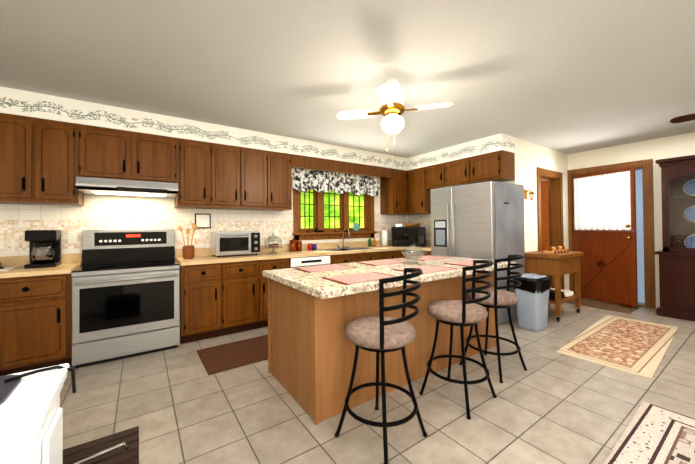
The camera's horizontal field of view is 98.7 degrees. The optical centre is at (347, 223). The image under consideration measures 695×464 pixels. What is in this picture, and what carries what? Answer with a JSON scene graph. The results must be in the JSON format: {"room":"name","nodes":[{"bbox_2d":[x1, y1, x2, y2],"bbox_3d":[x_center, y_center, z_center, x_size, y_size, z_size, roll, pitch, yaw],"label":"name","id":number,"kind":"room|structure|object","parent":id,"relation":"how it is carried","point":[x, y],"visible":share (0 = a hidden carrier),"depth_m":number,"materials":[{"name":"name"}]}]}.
{"room":"kitchen","nodes":[
{"label":"kitchen","id":0,"kind":"room"},
{"bbox_2d":[84,167,379,259],"bbox_3d":[-0.414,0.047,4.921,10.350,2.500,0.150,0,-1,-35],"label":"wall","id":1,"kind":"structure","parent":0,"point":[105,200],"depth_m":3.45,"materials":[{"name":"beige paint"}]},
{"bbox_2d":[0,113,35,204],"bbox_3d":[-3.097,-0.581,2.764,0.340,0.778,0.352,0,-1,-35],"label":"upper cabinet","id":2,"kind":"object","parent":1,"relation":"attached to","point":[17,133],"depth_m":2.66,"materials":[{"name":"brown wood"}]},
{"bbox_2d":[36,118,83,205],"bbox_3d":[-2.831,-0.582,2.948,0.306,0.778,0.352,0,-1,-35],"label":"upper cabinet","id":3,"kind":"object","parent":1,"relation":"attached to","point":[44,162],"depth_m":2.81,"materials":[{"name":"brown wood"}]},
{"bbox_2d":[80,124,131,179],"bbox_3d":[-2.534,-0.705,3.155,0.415,0.533,0.352,0,-1,-35],"label":"upper cabinet","id":4,"kind":"object","parent":1,"relation":"attached to","point":[106,153],"depth_m":3.01,"materials":[{"name":"brown wood"}]},
{"bbox_2d":[132,132,179,184],"bbox_3d":[-2.192,-0.705,3.392,0.417,0.533,0.352,0,-1,-35],"label":"upper cabinet","id":5,"kind":"object","parent":1,"relation":"attached to","point":[155,158],"depth_m":3.25,"materials":[{"name":"brown wood"}]},
{"bbox_2d":[76,177,177,197],"bbox_3d":[-2.311,-0.377,3.197,0.826,0.119,0.511,0,-1,-35],"label":"range hood","id":6,"kind":"object","parent":5,"relation":"attached to","point":[99,186],"visible":1,"depth_m":3.02,"materials":[{"name":"silver metal"}]},
{"bbox_2d":[174,139,211,208],"bbox_3d":[-1.876,-0.583,3.610,0.346,0.778,0.352,0,-1,-35],"label":"upper cabinet","id":7,"kind":"object","parent":1,"relation":"attached to","point":[195,187],"depth_m":3.48,"materials":[{"name":"brown wood"}]},
{"bbox_2d":[0,240,391,267],"bbox_3d":[-1.581,0.357,3.987,6.767,0.100,0.022,0,-1,-35],"label":"backsplash","id":8,"kind":"structure","parent":1,"relation":"attached to","point":[75,258],"depth_m":3.79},
{"bbox_2d":[0,204,407,256],"bbox_3d":[-1.651,0.103,3.966,6.930,0.610,0.008,0,-1,-35],"label":"backsplash","id":9,"kind":"structure","parent":1,"relation":"attached to","point":[17,221],"depth_m":3.45,"materials":[{"name":"tile"}]},
{"bbox_2d":[68,232,76,242],"bbox_3d":[-2.867,0.144,3.115,0.070,0.110,0.004,0,-1,-35],"label":"electrical outlet plate","id":10,"kind":"object","parent":9,"relation":"attached to","point":[72,237],"depth_m":3.11,"materials":[{"name":"beige plastic"}]},
{"bbox_2d":[177,231,182,239],"bbox_3d":[-2.062,0.143,3.673,0.070,0.110,0.004,0,-1,-35],"label":"electrical outlet plate","id":11,"kind":"object","parent":9,"relation":"attached to","point":[179,234],"depth_m":3.67,"materials":[{"name":"beige plastic"}]},
{"bbox_2d":[195,213,210,227],"bbox_3d":[-1.849,-0.037,3.817,0.185,0.190,0.016,0,-1,-35],"label":"picture frame","id":12,"kind":"object","parent":9,"relation":"attached to","point":[202,220],"visible":0.9,"depth_m":3.81,"materials":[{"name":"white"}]},
{"bbox_2d":[274,230,278,236],"bbox_3d":[-1.043,0.142,4.379,0.070,0.110,0.004,0,-1,-35],"label":"electrical outlet plate","id":13,"kind":"object","parent":9,"relation":"attached to","point":[276,232],"depth_m":4.38,"materials":[{"name":"beige plastic"}]},
{"bbox_2d":[212,143,243,208],"bbox_3d":[-1.590,-0.583,3.808,0.351,0.778,0.352,0,-1,-35],"label":"upper cabinet","id":14,"kind":"object","parent":1,"relation":"attached to","point":[227,161],"depth_m":3.68,"materials":[{"name":"brown wood"}]},
{"bbox_2d":[240,148,267,209],"bbox_3d":[-1.304,-0.584,4.006,0.345,0.778,0.352,0,-1,-35],"label":"upper cabinet","id":15,"kind":"object","parent":1,"relation":"attached to","point":[255,160],"depth_m":3.88,"materials":[{"name":"brown wood"}]},
{"bbox_2d":[264,151,291,210],"bbox_3d":[-1.016,-0.584,4.205,0.354,0.778,0.352,0,-1,-35],"label":"upper cabinet","id":16,"kind":"object","parent":1,"relation":"attached to","point":[279,164],"depth_m":4.06,"materials":[{"name":"brown wood"}]},
{"bbox_2d":[291,154,391,177],"bbox_3d":[-0.004,-0.893,4.740,1.910,0.169,0.020,0,-1,-35],"label":"valance board","id":17,"kind":"object","parent":16,"relation":"attached to","point":[300,161],"visible":0.86,"depth_m":4.63,"materials":[{"name":"brown wood"}]},
{"bbox_2d":[292,169,377,240],"bbox_3d":[-0.186,-0.299,5.012,1.630,1.110,0.210,0,-1,-35],"label":"kitchen window","id":18,"kind":"structure","parent":1,"relation":"in","point":[329,232],"depth_m":4.94,"materials":[{"name":"brown wood"}]},
{"bbox_2d":[291,168,379,196],"bbox_3d":[-0.123,-0.659,4.911,1.780,0.359,0.064,0,-1,-35],"label":"valance curtain","id":19,"kind":"object","parent":18,"relation":"hanging from","point":[305,180],"visible":1,"depth_m":4.83,"materials":[{"name":"fabric"}]},
{"bbox_2d":[380,169,407,214],"bbox_3d":[0.861,-0.577,5.507,0.374,0.798,0.352,0,-1,-35],"label":"upper cabinet","id":20,"kind":"object","parent":1,"relation":"attached to","point":[394,190],"depth_m":5.38,"materials":[{"name":"brown wood"}]},
{"bbox_2d":[0,0,694,157],"bbox_3d":[1.611,-1.302,1.997,10.350,0.100,7.300,0,-1,-35],"label":"ceiling","id":21,"kind":"structure","parent":0,"point":[569,76],"depth_m":2.31,"materials":[{"name":"white paint"}]},
{"bbox_2d":[0,86,407,170],"bbox_3d":[-1.567,-1.089,3.842,6.930,0.229,0.340,0,-1,-35],"label":"soffit","id":22,"kind":"structure","parent":21,"relation":"attached to","point":[34,105],"depth_m":3.34,"materials":[{"name":"paint"}]},
{"bbox_2d":[337,79,452,161],"bbox_3d":[0.392,-0.894,2.606,0.750,0.680,0.750,0,-1,-31],"label":"kitchen ceiling fan","id":23,"kind":"object","parent":21,"relation":"hanging from","point":[391,96],"visible":1,"depth_m":2.54,"materials":[{"name":"white"}]},
{"bbox_2d":[408,133,514,169],"bbox_3d":[1.741,-1.107,4.858,0.335,0.229,1.740,0,-1,-35],"label":"soffit","id":24,"kind":"structure","parent":21,"relation":"attached to","point":[501,141],"depth_m":4.51,"materials":[{"name":"paint"}]},
{"bbox_2d":[670,113,694,122],"bbox_3d":[3.557,-1.127,2.393,0.990,0.274,0.990,-1,-1,10],"label":"ceiling fan","id":25,"kind":"object","parent":21,"relation":"hanging from","point":[684,118],"visible":1,"depth_m":2.86,"materials":[{"name":"brown wood"}]},
{"bbox_2d":[60,297,694,463],"bbox_3d":[1.633,1.298,1.969,10.350,0.100,7.300,0,-1,-35],"label":"floor","id":26,"kind":"structure","parent":0,"point":[180,405],"depth_m":2.04,"materials":[{"name":"tile"}]},
{"bbox_2d":[0,363,75,463],"bbox_3d":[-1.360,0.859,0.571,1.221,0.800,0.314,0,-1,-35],"label":"stove","id":27,"kind":"object","parent":26,"relation":"on","point":[31,420],"visible":1,"depth_m":0.82,"materials":[{"name":"white metal"}]},
{"bbox_2d":[0,264,81,375],"bbox_3d":[-2.841,0.870,2.734,0.543,0.850,0.646,0,-1,-35],"label":"base cabinet","id":28,"kind":"object","parent":26,"relation":"on","point":[36,311],"depth_m":2.53,"materials":[{"name":"brown wood"}]},
{"bbox_2d":[0,264,79,275],"bbox_3d":[-3.409,0.426,2.357,1.905,0.040,0.618,0,-1,-35],"label":"countertop","id":29,"kind":"structure","parent":28,"relation":"on","point":[21,271],"depth_m":2.60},
{"bbox_2d":[0,262,18,270],"bbox_3d":[-3.145,0.350,2.603,0.320,0.111,0.300,0,-1,-35],"label":"butter dish","id":30,"kind":"object","parent":29,"relation":"on","point":[5,268],"visible":1,"depth_m":2.65,"materials":[{"name":"white ceramic"}]},
{"bbox_2d":[24,230,60,268],"bbox_3d":[-2.884,0.233,2.846,0.226,0.345,0.240,0,-1,-35],"label":"coffee maker","id":31,"kind":"object","parent":29,"relation":"on","point":[44,248],"visible":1,"depth_m":2.79,"materials":[{"name":"black plastic"}]},
{"bbox_2d":[63,426,138,463],"bbox_3d":[-1.095,1.115,1.231,0.385,0.297,0.370,0,-1,-35],"label":"crate","id":32,"kind":"object","parent":26,"relation":"on","point":[121,447],"visible":0.9,"depth_m":1.32,"materials":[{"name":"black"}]},
{"bbox_2d":[71,229,179,367],"bbox_3d":[-2.245,0.676,3.098,0.838,1.235,0.703,0,-1,-35],"label":"range","id":33,"kind":"object","parent":26,"relation":"on","point":[125,293],"visible":1,"depth_m":2.91,"materials":[{"name":"silver metal"}]},
{"bbox_2d":[180,260,223,343],"bbox_3d":[-1.749,0.869,3.492,0.406,0.850,0.646,0,-1,-35],"label":"base cabinet","id":34,"kind":"object","parent":26,"relation":"on","point":[223,295],"depth_m":3.26,"materials":[{"name":"brown wood"}]},
{"bbox_2d":[176,244,423,263],"bbox_3d":[-0.277,0.422,4.528,4.007,0.040,0.618,0,-1,-35],"label":"countertop","id":35,"kind":"structure","parent":34,"relation":"on","point":[320,251],"depth_m":3.92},
{"bbox_2d":[178,223,197,258],"bbox_3d":[-1.850,0.197,3.473,0.214,0.412,0.134,0,-1,-35],"label":"utensil crock","id":36,"kind":"object","parent":35,"relation":"on","point":[188,251],"visible":1,"depth_m":3.45,"materials":[{"name":"brown ceramic"}]},
{"bbox_2d":[210,231,259,256],"bbox_3d":[-1.418,0.251,3.797,0.540,0.305,0.368,0,-1,-35],"label":"toaster oven","id":37,"kind":"object","parent":35,"relation":"on","point":[234,243],"visible":1,"depth_m":3.67,"materials":[{"name":"silver metal"}]},
{"bbox_2d":[264,233,281,253],"bbox_3d":[-1.000,0.264,4.019,0.260,0.275,0.260,0,-1,-35],"label":"cake dome","id":38,"kind":"object","parent":35,"relation":"on","point":[273,246],"visible":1,"depth_m":3.98,"materials":[{"name":"clear glass"}]},
{"bbox_2d":[368,237,375,246],"bbox_3d":[0.440,0.323,5.314,0.162,0.160,0.064,0,-1,-29],"label":"bottles","id":39,"kind":"object","parent":35,"relation":"on","point":[369,240],"depth_m":5.28,"materials":[{"name":"green plastic"}]},
{"bbox_2d":[380,228,388,245],"bbox_3d":[0.670,0.237,5.420,0.147,0.330,0.147,-1,-1,43],"label":"paper towel","id":40,"kind":"object","parent":35,"relation":"on","point":[384,237],"depth_m":5.37,"materials":[{"name":"white paper"}]},
{"bbox_2d":[391,223,425,246],"bbox_3d":[1.090,0.196,5.361,0.580,0.404,0.386,-1,-1,10],"label":"microwave","id":41,"kind":"object","parent":35,"relation":"on","point":[411,233],"visible":1,"depth_m":5.18,"materials":[{"name":"black plastic"}]},
{"bbox_2d":[396,223,420,226],"bbox_3d":[1.069,0.025,5.359,0.419,0.062,0.419,0,-1,-35],"label":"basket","id":42,"kind":"object","parent":41,"relation":"on","point":[407,224],"depth_m":5.25,"materials":[{"name":"brown wicker"}]},
{"bbox_2d":[197,335,267,374],"bbox_3d":[-0.809,1.276,3.148,1.325,0.012,0.611,0,-1,-35],"label":"area rug","id":43,"kind":"object","parent":26,"relation":"on","point":[221,358],"visible":0.43,"depth_m":2.90,"materials":[{"name":"brown fabric"}]},
{"bbox_2d":[224,260,259,334],"bbox_3d":[-1.409,0.868,3.727,0.420,0.850,0.646,0,-1,-35],"label":"base cabinet","id":44,"kind":"object","parent":26,"relation":"on","point":[241,277],"depth_m":3.50,"materials":[{"name":"brown wood"}]},
{"bbox_2d":[260,256,291,327],"bbox_3d":[-1.071,0.868,3.961,0.402,0.850,0.646,0,-1,-35],"label":"base cabinet","id":45,"kind":"object","parent":26,"relation":"on","point":[277,262],"depth_m":3.66,"materials":[{"name":"brown wood"}]},
{"bbox_2d":[292,256,335,267],"bbox_3d":[-0.647,0.867,4.255,0.630,0.850,0.646,0,-1,-35],"label":"dishwasher","id":46,"kind":"object","parent":26,"relation":"on","point":[297,261],"depth_m":4.01,"materials":[{"name":"white metal"}]},
{"bbox_2d":[332,252,359,263],"bbox_3d":[-0.193,0.867,4.570,0.476,0.850,0.646,0,-1,-35],"label":"base cabinet","id":47,"kind":"object","parent":26,"relation":"on","point":[341,257],"depth_m":4.34,"materials":[{"name":"brown wood"}]},
{"bbox_2d":[348,248,383,261],"bbox_3d":[0.192,0.866,4.837,0.460,0.850,0.646,0,-1,-35],"label":"base cabinet","id":48,"kind":"object","parent":26,"relation":"on","point":[364,256],"depth_m":4.61,"materials":[{"name":"brown wood"}]},
{"bbox_2d":[334,268,427,463],"bbox_3d":[0.212,0.764,1.775,0.484,0.996,0.480,0,-1,-35],"label":"stool","id":49,"kind":"object","parent":26,"relation":"on","point":[382,333],"visible":1,"depth_m":1.64,"materials":[{"name":"black metal"}]},
{"bbox_2d":[268,272,497,424],"bbox_3d":[0.438,0.858,2.836,2.149,0.820,0.849,0,-1,-35],"label":"kitchen island","id":50,"kind":"object","parent":26,"relation":"on","point":[313,311],"depth_m":2.17,"materials":[{"name":"brown wood"}]},
{"bbox_2d":[263,256,514,299],"bbox_3d":[0.482,0.422,2.804,2.250,0.050,1.040,0,-1,-35],"label":"island countertop","id":51,"kind":"structure","parent":50,"relation":"on","point":[324,282],"depth_m":2.36,"materials":[{"name":"beige stone"}]},
{"bbox_2d":[395,252,430,263],"bbox_3d":[0.660,0.341,2.977,0.250,0.112,0.250,0,-1,-35],"label":"sink","id":52,"kind":"object","parent":51,"relation":"in","point":[421,259],"depth_m":3.07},
{"bbox_2d":[401,244,425,263],"bbox_3d":[0.659,0.297,2.978,0.250,0.200,0.250,0,-1,-35],"label":"bowl","id":53,"kind":"object","parent":51,"relation":"on","point":[410,252],"depth_m":2.99,"materials":[{"name":"clear glass"}]},
{"bbox_2d":[384,248,403,258],"bbox_3d":[0.568,0.866,5.098,0.456,0.850,0.646,0,-1,-35],"label":"base cabinet","id":54,"kind":"object","parent":26,"relation":"on","point":[392,253],"depth_m":4.88,"materials":[{"name":"brown wood"}]},
{"bbox_2d":[408,248,430,256],"bbox_3d":[1.455,0.857,4.993,0.647,0.850,0.631,0,-1,-35],"label":"base cabinet","id":55,"kind":"object","parent":26,"relation":"on","point":[426,249],"depth_m":4.85,"materials":[{"name":"brown wood"}]},
{"bbox_2d":[424,244,430,251],"bbox_3d":[1.465,0.412,4.991,0.617,0.040,0.605,0,-1,-35],"label":"countertop","id":56,"kind":"structure","parent":55,"relation":"on","point":[428,246],"depth_m":4.96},
{"bbox_2d":[419,260,496,419],"bbox_3d":[0.830,0.763,2.189,0.471,0.996,0.468,0,-1,-35],"label":"stool","id":57,"kind":"object","parent":26,"relation":"on","point":[462,313],"visible":1,"depth_m":2.07,"materials":[{"name":"black metal"}]},
{"bbox_2d":[430,181,524,323],"bbox_3d":[1.814,0.373,4.246,0.857,1.795,0.965,0,-1,-35],"label":"refrigerator","id":58,"kind":"object","parent":26,"relation":"on","point":[483,220],"visible":0.67,"depth_m":3.92,"materials":[{"name":"silver metal"}]},
{"bbox_2d":[459,255,526,382],"bbox_3d":[1.294,0.763,2.621,0.468,0.996,0.468,0,-1,-35],"label":"stool","id":59,"kind":"object","parent":26,"relation":"on","point":[500,298],"visible":0.83,"depth_m":2.48,"materials":[{"name":"black metal"}]},
{"bbox_2d":[513,273,549,331],"bbox_3d":[2.249,0.945,3.643,0.340,0.630,0.309,0,-1,-35],"label":"trash bin","id":60,"kind":"object","parent":26,"relation":"on","point":[532,291],"visible":0.98,"depth_m":3.53,"materials":[{"name":"grey plastic"}]},
{"bbox_2d":[525,246,582,321],"bbox_3d":[2.883,0.788,4.194,0.780,0.945,0.480,0,-1,-35],"label":"kitchen cart","id":61,"kind":"object","parent":26,"relation":"on","point":[557,262],"visible":0.79,"depth_m":4.01,"materials":[{"name":"brown wood"}]},
{"bbox_2d":[566,298,638,313],"bbox_3d":[3.929,1.251,4.626,0.550,0.010,0.750,0,-1,-35],"label":"doormat","id":62,"kind":"object","parent":26,"relation":"on","point":[599,304],"visible":0.71,"depth_m":4.55,"materials":[{"name":"brown fabric"}]},
{"bbox_2d":[556,315,678,378],"bbox_3d":[2.995,1.246,3.243,1.920,0.008,0.660,0,-1,-38],"label":"entry rug","id":63,"kind":"object","parent":26,"relation":"on","point":[636,347],"visible":1,"depth_m":3.06,"materials":[{"name":"beige fabric"}]},
{"bbox_2d":[604,401,694,463],"bbox_3d":[1.866,1.233,1.133,1.484,0.008,1.338,0,-1,-35],"label":"dining rug","id":64,"kind":"object","parent":26,"relation":"on","point":[653,434],"visible":1,"depth_m":1.71,"materials":[{"name":"white fabric"}]},
{"bbox_2d":[655,155,694,320],"bbox_3d":[4.704,0.175,3.751,0.461,2.130,1.130,0,-1,-35],"label":"china cabinet","id":65,"kind":"object","parent":26,"relation":"on","point":[676,254],"visible":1,"depth_m":4.02,"materials":[{"name":"brown wood"}]},
{"bbox_2d":[505,137,520,184],"bbox_3d":[1.851,0.030,5.128,0.150,2.500,2.089,0,-1,-35],"label":"wall","id":66,"kind":"structure","parent":0,"point":[517,180],"depth_m":4.28,"materials":[{"name":"beige paint"}]},
{"bbox_2d":[408,167,430,214],"bbox_3d":[1.366,-0.582,5.381,0.351,0.798,0.393,0,-1,-35],"label":"upper cabinet","id":67,"kind":"object","parent":66,"relation":"attached to","point":[419,198],"depth_m":5.27,"materials":[{"name":"brown wood"}]},
{"bbox_2d":[408,214,430,239],"bbox_3d":[1.553,0.090,5.419,0.008,0.610,1.230,0,-1,-35],"label":"backsplash","id":68,"kind":"structure","parent":66,"relation":"attached to","point":[425,219],"depth_m":5.58,"materials":[{"name":"tile"}]},
{"bbox_2d":[424,163,443,188],"bbox_3d":[1.592,-0.795,5.054,0.351,0.383,0.406,0,-1,-35],"label":"upper cabinet","id":69,"kind":"object","parent":66,"relation":"attached to","point":[433,174],"depth_m":4.97,"materials":[{"name":"brown wood"}]},
{"bbox_2d":[444,158,467,186],"bbox_3d":[1.832,-0.801,4.708,0.351,0.383,0.435,0,-1,-35],"label":"upper cabinet","id":70,"kind":"object","parent":66,"relation":"attached to","point":[456,171],"depth_m":4.63,"materials":[{"name":"brown wood"}]},
{"bbox_2d":[468,150,514,183],"bbox_3d":[2.092,-0.808,4.333,0.351,0.383,0.477,0,-1,-35],"label":"upper cabinet","id":71,"kind":"object","parent":66,"relation":"attached to","point":[499,166],"depth_m":4.19,"materials":[{"name":"brown wood"}]},
{"bbox_2d":[520,139,568,289],"bbox_3d":[3.175,0.015,4.859,1.719,2.500,0.140,0,-1,-35],"label":"wall","id":72,"kind":"structure","parent":0,"point":[530,157],"depth_m":4.58,"materials":[{"name":"beige paint"}]},
{"bbox_2d":[524,189,533,199],"bbox_3d":[2.649,-0.423,4.345,0.072,0.165,0.119,0,-1,-35],"label":"lantern sconce","id":73,"kind":"object","parent":72,"relation":"attached to","point":[525,193],"visible":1,"depth_m":4.36,"materials":[{"name":"gold metal"}]},
{"bbox_2d":[541,180,550,287],"bbox_3d":[3.254,0.256,5.470,0.105,2.010,0.760,0,-1,-35],"label":"hall door","id":74,"kind":"structure","parent":72,"relation":"in","point":[545,229],"depth_m":5.21,"materials":[{"name":"brown wood"}]},
{"bbox_2d":[537,167,563,289],"bbox_3d":[3.276,0.197,4.916,0.920,2.135,0.158,0,-1,-35],"label":"trim","id":75,"kind":"structure","parent":72,"relation":"attached to","point":[555,178],"depth_m":5.08,"materials":[{"name":"brown wood"}]},
{"bbox_2d":[541,132,694,307],"bbox_3d":[4.829,-0.007,4.114,0.150,2.500,7.150,0,-1,-35],"label":"wall","id":76,"kind":"structure","parent":0,"point":[681,145],"depth_m":4.41,"materials":[{"name":"beige paint"}]},
{"bbox_2d":[572,166,637,307],"bbox_3d":[4.066,0.194,4.790,0.105,2.085,0.865,0,-1,-20],"label":"entry door","id":77,"kind":"structure","parent":76,"relation":"in","point":[608,265],"depth_m":4.67,"materials":[{"name":"brown wood"}]},
{"bbox_2d":[573,170,630,229],"bbox_3d":[4.056,-0.348,4.795,0.012,0.893,0.825,0,-1,-20],"label":"door curtain","id":78,"kind":"object","parent":77,"relation":"attached to","point":[602,201],"visible":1,"depth_m":4.76,"materials":[{"name":"fabric"}]},
{"bbox_2d":[578,169,644,302],"bbox_3d":[4.488,0.105,5.002,0.001,2.300,1.500,0,-1,-35],"label":"storm door","id":79,"kind":"structure","parent":76,"relation":"in","point":[640,237],"depth_m":4.75,"materials":[{"name":"blue"}]},
{"bbox_2d":[567,159,655,308],"bbox_3d":[4.272,0.151,4.900,0.170,2.210,1.100,0,-1,-35],"label":"door frame","id":80,"kind":"structure","parent":76,"relation":"attached to","point":[646,166],"depth_m":4.47,"materials":[{"name":"brown wood"}]},
{"label":"outside","id":81,"kind":"structure","parent":0,"visible":0},
{"bbox_2d":[301,189,363,227],"bbox_3d":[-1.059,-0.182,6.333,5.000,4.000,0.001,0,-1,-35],"label":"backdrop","id":82,"kind":"structure","parent":81,"point":[337,219],"depth_m":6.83,"materials":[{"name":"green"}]}
]}

